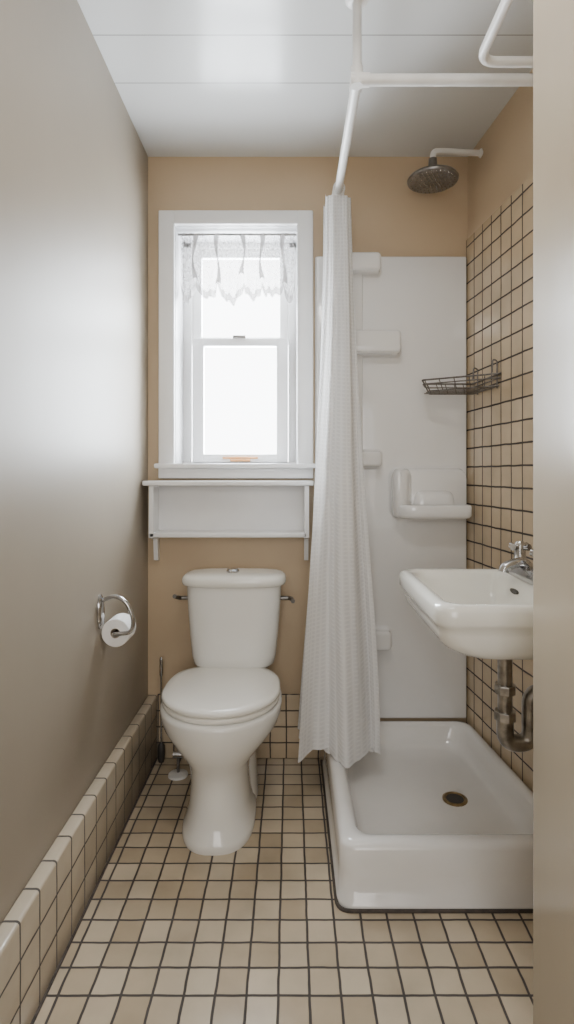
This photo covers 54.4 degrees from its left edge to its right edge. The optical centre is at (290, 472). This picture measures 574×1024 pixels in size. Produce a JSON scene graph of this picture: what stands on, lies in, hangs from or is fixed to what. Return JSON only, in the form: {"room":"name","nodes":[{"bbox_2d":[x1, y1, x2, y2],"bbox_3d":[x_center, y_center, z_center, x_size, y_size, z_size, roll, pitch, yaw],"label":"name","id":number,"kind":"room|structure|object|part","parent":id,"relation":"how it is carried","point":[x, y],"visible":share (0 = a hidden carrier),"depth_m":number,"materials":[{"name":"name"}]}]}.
{"room":"bathroom","nodes":[
{"label":"bathroom","id":0,"kind":"room"},
{"bbox_2d":[0,0,147,924],"bbox_3d":[-0.665,-0.070,0.550,0.100,2.580,3.700,0,0,0],"label":"wall","id":1,"kind":"structure","parent":0,"point":[74,160],"depth_m":1.49,"materials":[{"name":"beige paint"}]},
{"bbox_2d":[0,695,157,1023],"bbox_3d":[-0.595,1.085,0.600,0.041,0.270,3.600,0,0,0],"label":"baseboard","id":2,"kind":"structure","parent":1,"relation":"attached to","point":[36,932],"depth_m":1.45,"materials":[{"name":"tile"}]},
{"bbox_2d":[97,594,134,636],"bbox_3d":[-0.556,0.456,1.831,0.118,0.134,0.127,0,0,0],"label":"toilet paper holder","id":3,"kind":"object","parent":1,"relation":"attached to","point":[101,601],"visible":0.98,"depth_m":1.78,"materials":[{"name":"silver metal"}]},
{"bbox_3d":[-0.608,0.445,1.790,0.014,0.112,0.044,0,0,0],"label":"wall plate","id":4,"kind":"part","parent":3,"relation":"part of","materials":[{"name":"silver metal"}]},
{"bbox_2d":[102,613,135,646],"bbox_3d":[-0.566,0.516,1.838,0.090,0.090,0.084,0,0,0],"label":"toilet paper roll","id":5,"kind":"object","parent":3,"relation":"hanging from","point":[121,621],"visible":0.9,"depth_m":1.80,"materials":[{"name":"paper"}]},
{"bbox_2d":[34,757,532,1023],"bbox_3d":[0.217,1.260,0.600,1.865,0.080,3.800,0,0,0],"label":"floor","id":6,"kind":"structure","parent":0,"point":[169,933],"depth_m":1.45,"materials":[{"name":"tile"}]},
{"bbox_2d":[157,657,164,762],"bbox_3d":[-0.547,0.998,2.352,0.032,0.445,0.032,0,0,0],"label":"toilet brush","id":7,"kind":"object","parent":6,"relation":"on","point":[161,747],"visible":0.98,"depth_m":2.35,"materials":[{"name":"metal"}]},
{"bbox_3d":[-0.547,0.958,2.352,0.014,0.365,0.014,0,0,0],"label":"handle","id":8,"kind":"part","parent":7,"relation":"part of","materials":[{"name":"silver metal"}]},
{"bbox_2d":[160,568,294,855],"bbox_3d":[-0.230,0.802,2.083,0.493,0.835,0.629,0,0,0],"label":"toilet","id":9,"kind":"object","parent":6,"relation":"on","point":[217,712],"visible":1,"depth_m":1.94,"materials":[{"name":"ceramic"}]},
{"bbox_2d":[168,750,187,780],"bbox_3d":[-0.432,0.996,2.275,0.080,0.446,0.148,0,0,44],"label":"supply hose","id":10,"kind":"object","parent":9,"relation":"attached to","point":[177,774],"visible":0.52,"depth_m":2.24,"materials":[{"name":"silver metal"}]},
{"bbox_3d":[-0.444,0.505,2.273,0.064,0.036,0.071,0,0,0],"label":"flush lever","id":11,"kind":"part","parent":9,"relation":"part of","materials":[{"name":"metal"}]},
{"bbox_3d":[-0.250,0.776,2.016,0.422,0.028,0.460,0,0,0],"label":"lid","id":12,"kind":"part","parent":9,"relation":"part of","materials":[{"name":"plastic"}]},
{"bbox_3d":[-0.250,0.801,2.018,0.420,0.019,0.464,0,0,0],"label":"seat","id":13,"kind":"part","parent":9,"relation":"part of","materials":[{"name":"plastic"}]},
{"bbox_3d":[-0.250,1.016,2.030,0.434,0.407,0.524,0,0,0],"label":"bowl","id":14,"kind":"part","parent":9,"relation":"part of","materials":[{"name":"ceramic"}]},
{"bbox_3d":[-0.230,0.423,2.282,0.422,0.052,0.230,0,0,0],"label":"tank lid","id":15,"kind":"part","parent":9,"relation":"part of","materials":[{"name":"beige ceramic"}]},
{"bbox_3d":[-0.230,0.616,2.283,0.382,0.332,0.208,0,0,0],"label":"tank","id":16,"kind":"part","parent":9,"relation":"part of","materials":[{"name":"ceramic"}]},
{"bbox_3d":[-0.016,0.515,2.274,0.064,0.017,0.070,0,0,0],"label":"flush lever","id":17,"kind":"part","parent":9,"relation":"part of","materials":[{"name":"metal"}]},
{"bbox_2d":[320,721,532,912],"bbox_3d":[0.478,1.136,1.959,0.710,0.172,0.830,0,0,0],"label":"shower tray","id":18,"kind":"object","parent":6,"relation":"on","point":[435,821],"visible":0.9,"depth_m":1.79,"materials":[{"name":"ceramic"}]},
{"bbox_2d":[77,0,532,156],"bbox_3d":[0.217,-1.400,0.600,1.865,0.080,3.800,0,0,0],"label":"ceiling","id":19,"kind":"structure","parent":0,"point":[193,78],"depth_m":1.90,"materials":[{"name":"white paint"}]},
{"bbox_2d":[334,0,532,194],"bbox_3d":[0.494,-1.228,1.983,0.677,0.263,0.832,0,0,0],"label":"shower curtain rod","id":20,"kind":"object","parent":19,"relation":"hanging from","point":[359,79],"visible":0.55,"depth_m":1.59,"materials":[{"name":"white metal"}]},
{"bbox_2d":[298,182,379,767],"bbox_3d":[0.177,-0.049,2.140,0.306,2.201,0.356,0,0,0],"label":"shower curtain","id":21,"kind":"object","parent":20,"relation":"hanging from","point":[339,706],"visible":0.99,"depth_m":2.09,"materials":[{"name":"fabric"}]},
{"bbox_3d":[0.189,-1.127,2.000,0.031,0.031,0.799,0,0,0],"label":"rod","id":22,"kind":"part","parent":20,"relation":"part of","materials":[{"name":"white metal"}]},
{"bbox_3d":[0.511,-1.127,1.600,0.644,0.031,0.031,0,0,0],"label":"rod","id":23,"kind":"part","parent":20,"relation":"part of","materials":[{"name":"white metal"}]},
{"bbox_2d":[148,157,467,756],"bbox_3d":[0.142,-0.070,2.510,1.715,2.580,0.220,0,0,0],"label":"wall","id":24,"kind":"structure","parent":0,"point":[390,219],"depth_m":2.40,"materials":[{"name":"beige paint"}]},
{"bbox_2d":[142,480,313,559],"bbox_3d":[-0.258,0.203,2.337,0.699,0.343,0.124,0,0,0],"label":"wall shelf","id":25,"kind":"object","parent":24,"relation":"attached to","point":[177,508],"visible":1,"depth_m":2.38,"materials":[{"name":"white paint"}]},
{"bbox_3d":[-0.255,0.159,2.392,0.630,0.213,0.014,0,0,0],"label":"panel","id":26,"kind":"part","parent":25,"relation":"part of","materials":[{"name":"white paint"}]},
{"bbox_2d":[154,210,315,477],"bbox_3d":[-0.236,-0.547,2.480,0.680,1.141,0.280,0,0,0],"label":"window","id":27,"kind":"structure","parent":24,"relation":"in","point":[182,345],"depth_m":2.41,"materials":[{"name":"white paint"}]},
{"bbox_3d":[-0.236,-0.030,2.380,0.680,0.020,0.080,0,0,0],"label":"sill","id":28,"kind":"part","parent":27,"relation":"part of","materials":[{"name":"white paint"}]},
{"bbox_2d":[178,233,295,305],"bbox_3d":[-0.235,-0.897,2.445,0.518,0.322,0.077,0,0,0],"label":"valance curtain","id":29,"kind":"object","parent":27,"relation":"hanging from","point":[212,293],"visible":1,"depth_m":2.43,"materials":[{"name":"fabric"}]},
{"bbox_3d":[-0.235,-1.042,2.440,0.518,0.011,0.011,0,0,0],"label":"valance rod","id":30,"kind":"part","parent":29,"relation":"part of","materials":[{"name":"metal"}]},
{"bbox_3d":[-0.235,-0.547,2.584,0.530,1.031,0.058,0,0,0],"label":"frame","id":31,"kind":"part","parent":27,"relation":"part of","materials":[{"name":"white paint"}]},
{"bbox_3d":[-0.232,-0.331,2.557,0.436,0.566,0.033,0,0,0],"label":"sash","id":32,"kind":"part","parent":27,"relation":"part of","materials":[{"name":"white paint"}]},
{"bbox_3d":[-0.234,-0.815,2.594,0.443,0.450,0.027,0,0,0],"label":"sash","id":33,"kind":"part","parent":27,"relation":"part of","materials":[{"name":"white paint"}]},
{"bbox_2d":[157,694,319,757],"bbox_3d":[-0.225,1.084,2.391,0.699,0.272,0.018,0,0,0],"label":"baseboard","id":34,"kind":"structure","parent":24,"relation":"attached to","point":[282,741],"depth_m":2.38,"materials":[{"name":"tile"}]},
{"bbox_2d":[315,252,471,717],"bbox_3d":[0.426,0.057,2.330,0.647,1.983,0.137,0,0,0],"label":"shower surround","id":35,"kind":"object","parent":24,"relation":"attached to","point":[410,312],"visible":0.74,"depth_m":2.38,"materials":[{"name":"white plastic"}]},
{"bbox_3d":[0.578,0.084,2.321,0.329,0.227,0.117,0,0,0],"label":"soap dish","id":36,"kind":"part","parent":35,"relation":"part of","materials":[{"name":"white plastic"}]},
{"bbox_2d":[466,69,532,791],"bbox_3d":[0.881,-0.070,1.658,0.106,2.580,1.500,0,0,-6],"label":"wall","id":37,"kind":"structure","parent":0,"point":[499,243],"depth_m":2.10,"materials":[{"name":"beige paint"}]},
{"bbox_2d":[407,148,482,193],"bbox_3d":[0.618,-1.230,2.205,0.315,0.166,0.200,0,0,0],"label":"shower","id":38,"kind":"object","parent":37,"relation":"attached to","point":[432,178],"visible":1,"depth_m":2.20,"materials":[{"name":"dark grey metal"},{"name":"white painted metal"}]},
{"bbox_3d":[0.661,-1.258,2.231,0.232,0.097,0.024,0,0,-15],"label":"arm","id":39,"kind":"part","parent":38,"relation":"part of"},
{"bbox_2d":[421,359,500,394],"bbox_3d":[0.655,-0.376,2.208,0.261,0.111,0.261,0,0,0],"label":"basket","id":40,"kind":"object","parent":37,"relation":"attached to","point":[463,390],"visible":1,"depth_m":2.21,"materials":[{"name":"metal"}]},
{"bbox_2d":[399,541,532,751],"bbox_3d":[0.601,0.500,1.565,0.516,0.576,0.530,0,0,0],"label":"sink","id":41,"kind":"object","parent":37,"relation":"attached to","point":[477,613],"visible":0.75,"depth_m":1.56,"materials":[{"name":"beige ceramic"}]},
{"bbox_2d":[399,569,532,659],"bbox_3d":[0.601,0.382,1.565,0.516,0.141,0.530,0,0,0],"label":"basin","id":42,"kind":"object","parent":41,"relation":"in","point":[477,613],"depth_m":1.34,"materials":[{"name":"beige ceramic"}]},
{"bbox_3d":[0.670,0.274,1.660,0.105,0.047,0.030,0,0,0],"label":"spout","id":43,"kind":"part","parent":41,"relation":"part of","materials":[{"name":"silver metal"}]},
{"bbox_3d":[0.712,0.262,1.735,0.052,0.046,0.052,0,0,0],"label":"valve stem","id":44,"kind":"part","parent":41,"relation":"part of","materials":[{"name":"silver metal"}]},
{"bbox_3d":[0.712,0.227,1.735,0.064,0.030,0.064,0,0,13],"label":"handle","id":45,"kind":"part","parent":41,"relation":"part of","materials":[{"name":"silver metal"}]},
{"bbox_2d":[479,0,532,67],"bbox_3d":[0.668,-1.105,1.307,0.350,0.025,0.410,0,0,0],"label":"pipe","id":46,"kind":"object","parent":37,"relation":"attached to","point":[485,58],"visible":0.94,"depth_m":1.47,"materials":[{"name":"white metal"}]},
{"bbox_2d":[533,0,573,1023],"bbox_3d":[0.811,-0.070,-0.100,0.677,2.580,2.400,0,0,0],"label":"wall","id":47,"kind":"structure","parent":0,"point":[553,20],"depth_m":1.00,"materials":[{"name":"paint"}]}
]}

